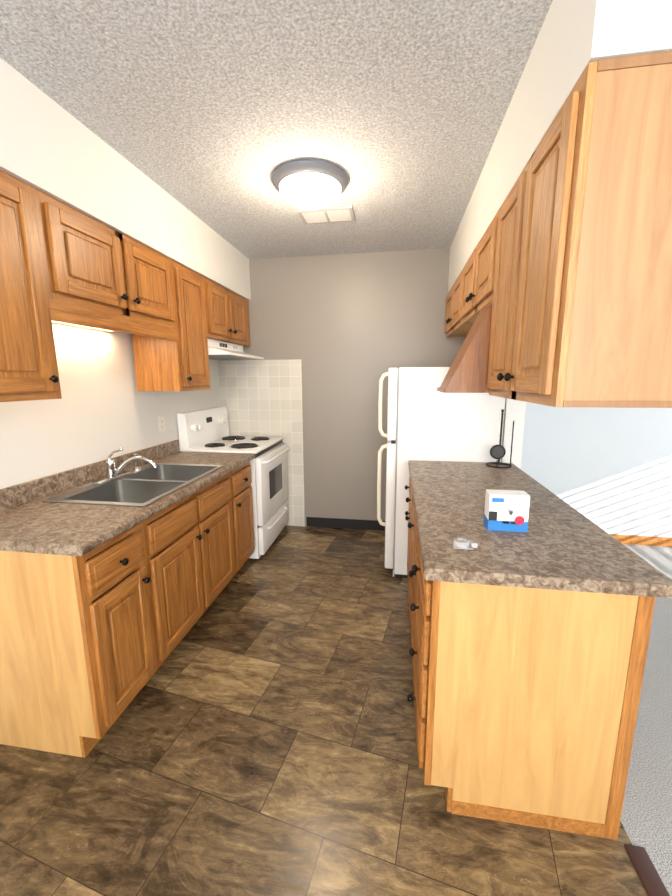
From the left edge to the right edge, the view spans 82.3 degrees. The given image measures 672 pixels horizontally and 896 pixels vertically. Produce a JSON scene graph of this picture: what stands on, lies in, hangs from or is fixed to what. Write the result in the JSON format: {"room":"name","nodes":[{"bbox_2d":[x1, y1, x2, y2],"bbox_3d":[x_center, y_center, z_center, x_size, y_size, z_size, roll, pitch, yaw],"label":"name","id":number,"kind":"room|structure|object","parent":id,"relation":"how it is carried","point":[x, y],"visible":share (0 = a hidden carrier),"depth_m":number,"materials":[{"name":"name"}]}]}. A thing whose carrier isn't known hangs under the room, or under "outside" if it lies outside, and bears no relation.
{"room":"kitchen","nodes":[
{"label":"kitchen","id":0,"kind":"room"},
{"bbox_2d":[0,322,220,488],"bbox_3d":[-1.628,0.008,1.105,0.120,2.560,5.820,1,10,9],"label":"wall","id":1,"kind":"structure","parent":0,"point":[103,408],"depth_m":2.17,"materials":[{"name":"white paint"}]},
{"bbox_2d":[0,170,63,401],"bbox_3d":[-1.320,-0.571,1.385,0.329,0.798,0.355,1,10,9],"label":"upper cabinet","id":2,"kind":"object","parent":1,"relation":"attached to","point":[29,296],"depth_m":1.43,"materials":[{"name":"brown wood"}]},
{"bbox_2d":[44,193,191,390],"bbox_3d":[-1.223,-0.683,2.000,0.329,0.798,1.082,1,10,9],"label":"upper cabinet","id":3,"kind":"object","parent":1,"relation":"attached to","point":[61,262],"depth_m":1.97,"materials":[{"name":"brown wood"}]},
{"bbox_2d":[52,321,109,330],"bbox_3d":[-1.365,-0.663,2.011,0.055,0.037,0.600,1,10,9],"label":"under-cabinet light","id":4,"kind":"object","parent":3,"relation":"attached to","point":[79,325],"visible":0.04,"depth_m":2.04,"materials":[{"name":"white plastic"}]},
{"bbox_2d":[158,416,164,432],"bbox_3d":[-1.291,-0.177,2.849,0.008,0.116,0.072,1,10,9],"label":"electrical outlet","id":5,"kind":"object","parent":1,"relation":"attached to","point":[161,422],"visible":1,"depth_m":2.84,"materials":[{"name":"white plastic"}]},
{"bbox_2d":[184,267,215,390],"bbox_3d":[-1.119,-0.803,2.662,0.329,0.798,0.450,1,10,9],"label":"upper cabinet","id":6,"kind":"object","parent":1,"relation":"attached to","point":[201,327],"depth_m":2.69,"materials":[{"name":"brown wood"}]},
{"bbox_2d":[212,281,235,343],"bbox_3d":[-1.063,-0.869,3.023,0.329,0.798,0.453,1,10,9],"label":"upper cabinet","id":7,"kind":"object","parent":1,"relation":"attached to","point":[221,296],"depth_m":3.05,"materials":[{"name":"brown wood"}]},
{"bbox_2d":[232,292,249,345],"bbox_3d":[-0.998,-0.944,3.436,0.329,0.798,0.508,1,10,9],"label":"upper cabinet","id":8,"kind":"object","parent":1,"relation":"attached to","point":[240,305],"depth_m":3.40,"materials":[{"name":"brown wood"}]},
{"bbox_2d":[207,338,263,359],"bbox_3d":[-0.968,-0.822,3.221,0.492,0.128,0.760,1,10,9],"label":"range hood","id":9,"kind":"object","parent":8,"relation":"attached to","point":[219,350],"visible":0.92,"depth_m":3.13,"materials":[{"name":"white metal"}]},
{"bbox_2d":[0,0,552,258],"bbox_3d":[1.629,-1.213,0.310,6.740,0.100,5.940,1,10,9],"label":"ceiling","id":10,"kind":"structure","parent":0,"point":[214,115],"depth_m":1.49,"materials":[{"name":"white paint"}]},
{"bbox_2d":[0,57,250,299],"bbox_3d":[-1.167,-1.335,2.341,0.356,0.360,2.560,1,10,9],"label":"ceiling soffit","id":11,"kind":"structure","parent":10,"relation":"attached to","point":[49,146],"depth_m":1.74,"materials":[{"name":"white paint"}]},
{"bbox_2d":[272,159,347,209],"bbox_3d":[-0.142,-1.410,2.136,0.420,0.146,0.420,1,10,9],"label":"ceiling light","id":12,"kind":"object","parent":10,"relation":"attached to","point":[310,184],"visible":0.98,"depth_m":2.02,"materials":[{"name":"white glass"}]},
{"bbox_2d":[297,206,354,224],"bbox_3d":[-0.060,-1.562,2.589,0.360,0.010,0.220,1,10,9],"label":"ceiling vent","id":13,"kind":"object","parent":10,"relation":"in","point":[332,215],"visible":1,"depth_m":2.57,"materials":[{"name":"grey plastic"}]},
{"bbox_2d":[448,0,671,291],"bbox_3d":[0.983,-1.290,2.038,0.420,0.360,2.510,1,10,9],"label":"ceiling soffit","id":14,"kind":"object","parent":10,"relation":"attached to","point":[574,38],"depth_m":1.12,"materials":[{"name":"white paint"}]},
{"bbox_2d":[437,283,504,394],"bbox_3d":[0.638,-0.511,1.899,0.225,0.460,0.280,1,10,9],"label":"upper cabinet","id":15,"kind":"object","parent":14,"relation":"hanging from","point":[472,311],"depth_m":1.78,"materials":[{"name":"brown wood"}]},
{"bbox_2d":[0,525,647,895],"bbox_3d":[-0.337,1.333,1.081,2.500,0.050,5.700,1,10,9],"label":"floor","id":16,"kind":"structure","parent":0,"point":[258,738],"depth_m":1.43,"materials":[{"name":"tile"}]},
{"bbox_2d":[0,514,167,757],"bbox_3d":[-1.168,0.763,1.674,0.613,0.868,0.400,1,10,9],"label":"base cabinet","id":17,"kind":"object","parent":16,"relation":"on","point":[90,641],"depth_m":1.50,"materials":[{"name":"brown wood"}]},
{"bbox_2d":[156,469,243,655],"bbox_3d":[-1.074,0.653,2.277,0.613,0.868,1.000,1,10,9],"label":"base cabinet","id":18,"kind":"object","parent":16,"relation":"on","point":[200,538],"depth_m":2.19,"materials":[{"name":"brown wood"}]},
{"bbox_2d":[0,440,254,555],"bbox_3d":[-1.073,0.156,2.196,0.648,0.134,1.688,1,10,9],"label":"countertop","id":19,"kind":"structure","parent":18,"relation":"on","point":[31,521],"depth_m":1.71,"materials":[{"name":"laminate"}]},
{"bbox_2d":[92,448,156,483],"bbox_3d":[-1.180,0.077,2.238,0.259,0.187,0.366,1,10,9],"label":"faucet","id":20,"kind":"object","parent":19,"relation":"on","point":[111,472],"visible":1,"depth_m":2.21,"materials":[{"name":"silver metal"}]},
{"bbox_2d":[42,463,224,524],"bbox_3d":[-1.063,0.270,2.195,0.535,0.182,0.836,1,10,9],"label":"sink","id":21,"kind":"object","parent":19,"relation":"in","point":[146,485],"visible":0.44,"depth_m":2.18,"materials":[{"name":"silver metal"}]},
{"bbox_2d":[177,407,289,558],"bbox_3d":[-0.838,0.265,3.454,0.722,1.210,0.768,1,10,9],"label":"stove","id":22,"kind":"object","parent":16,"relation":"on","point":[204,430],"visible":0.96,"depth_m":3.25,"materials":[{"name":"white metal"},{"name":"black glass"},{"name":"black metal"}]},
{"bbox_2d":[236,461,254,562],"bbox_3d":[-0.978,0.542,2.889,0.613,0.868,0.420,1,10,9],"label":"base cabinet","id":23,"kind":"object","parent":16,"relation":"on","point":[247,544],"depth_m":2.89,"materials":[{"name":"brown wood"}]},
{"bbox_2d":[405,477,410,568],"bbox_3d":[0.771,0.635,2.333,0.639,0.868,0.395,1,10,9],"label":"base cabinet","id":24,"kind":"object","parent":16,"relation":"on","point":[406,513],"depth_m":2.60,"materials":[{"name":"brown wood"}]},
{"bbox_2d":[408,460,671,597],"bbox_3d":[0.730,0.253,1.885,0.690,0.039,1.578,1,10,9],"label":"countertop","id":25,"kind":"structure","parent":24,"relation":"on","point":[560,544],"depth_m":1.34,"materials":[{"name":"laminate"}]},
{"bbox_2d":[452,537,477,549],"bbox_3d":[0.442,0.326,1.316,0.078,0.020,0.060,1,10,9],"label":"tape dispenser","id":26,"kind":"object","parent":25,"relation":"on","point":[462,543],"visible":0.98,"depth_m":1.30,"materials":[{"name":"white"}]},
{"bbox_2d":[486,409,513,467],"bbox_3d":[1.062,-0.065,2.479,0.160,0.369,0.160,1,10,9],"label":"paper towel holder","id":27,"kind":"object","parent":25,"relation":"on","point":[497,452],"visible":1,"depth_m":2.44,"materials":[{"name":"black metal"}]},
{"bbox_2d":[483,489,529,531],"bbox_3d":[0.647,0.237,1.463,0.141,0.140,0.071,1,10,9],"label":"box","id":28,"kind":"object","parent":25,"relation":"on","point":[506,510],"visible":1,"depth_m":1.43,"materials":[{"name":"white cardboard"}]},
{"bbox_2d":[407,485,415,596],"bbox_3d":[0.707,0.710,1.924,0.639,0.868,0.606,1,10,9],"label":"base cabinet","id":29,"kind":"object","parent":16,"relation":"on","point":[411,504],"depth_m":2.24,"materials":[{"name":"brown wood"}]},
{"bbox_2d":[377,367,505,577],"bbox_3d":[0.765,0.158,3.053,0.840,1.550,0.714,1,10,9],"label":"fridge","id":30,"kind":"object","parent":16,"relation":"on","point":[427,420],"visible":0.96,"depth_m":2.65,"materials":[{"name":"white metal"}]},
{"bbox_2d":[409,517,655,839],"bbox_3d":[0.634,0.794,1.463,0.639,0.868,0.504,1,10,9],"label":"base cabinet","id":31,"kind":"object","parent":16,"relation":"on","point":[526,702],"depth_m":1.22,"materials":[{"name":"brown wood"}]},
{"bbox_2d":[624,844,669,895],"bbox_3d":[0.708,1.555,-0.328,0.060,0.008,3.200,1,10,9],"label":"transition strip","id":32,"kind":"object","parent":16,"relation":"on","point":[649,876],"depth_m":1.16,"materials":[{"name":"brown wood"}]},
{"bbox_2d":[242,248,671,536],"bbox_3d":[2.078,-0.419,3.377,6.500,2.560,0.120,1,10,9],"label":"wall","id":33,"kind":"structure","parent":0,"point":[349,330],"depth_m":3.46,"materials":[{"name":"beige paint"}]},
{"bbox_2d":[218,359,304,525],"bbox_3d":[-0.732,-0.028,3.823,0.830,1.655,0.007,1,10,9],"label":"tile panel","id":34,"kind":"object","parent":33,"relation":"attached to","point":[260,397],"visible":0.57,"depth_m":3.75,"materials":[{"name":"beige tile"}]},
{"bbox_2d":[306,517,384,530],"bbox_3d":[0.492,0.765,3.776,1.600,0.100,0.006,1,10,9],"label":"baseboard","id":35,"kind":"structure","parent":33,"relation":"attached to","point":[343,523],"depth_m":3.83,"materials":[{"name":"black rubber"}]},
{"bbox_2d":[610,534,671,546],"bbox_3d":[3.338,0.840,3.340,3.940,0.085,0.014,1,10,9],"label":"baseboard","id":36,"kind":"structure","parent":33,"relation":"attached to","point":[645,540],"depth_m":3.42,"materials":[{"name":"brown wood"}]},
{"bbox_2d":[501,398,525,468],"bbox_3d":[1.258,-0.167,3.014,0.120,2.200,0.925,1,10,9],"label":"wall","id":37,"kind":"structure","parent":0,"point":[515,410],"depth_m":2.56,"materials":[{"name":"white paint"}]},
{"bbox_2d":[620,544,671,895],"bbox_3d":[2.875,1.409,0.592,4.000,0.050,5.700,1,10,9],"label":"wall","id":38,"kind":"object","parent":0,"point":[646,818],"depth_m":1.55,"materials":[{"name":"white paint"}]}
]}

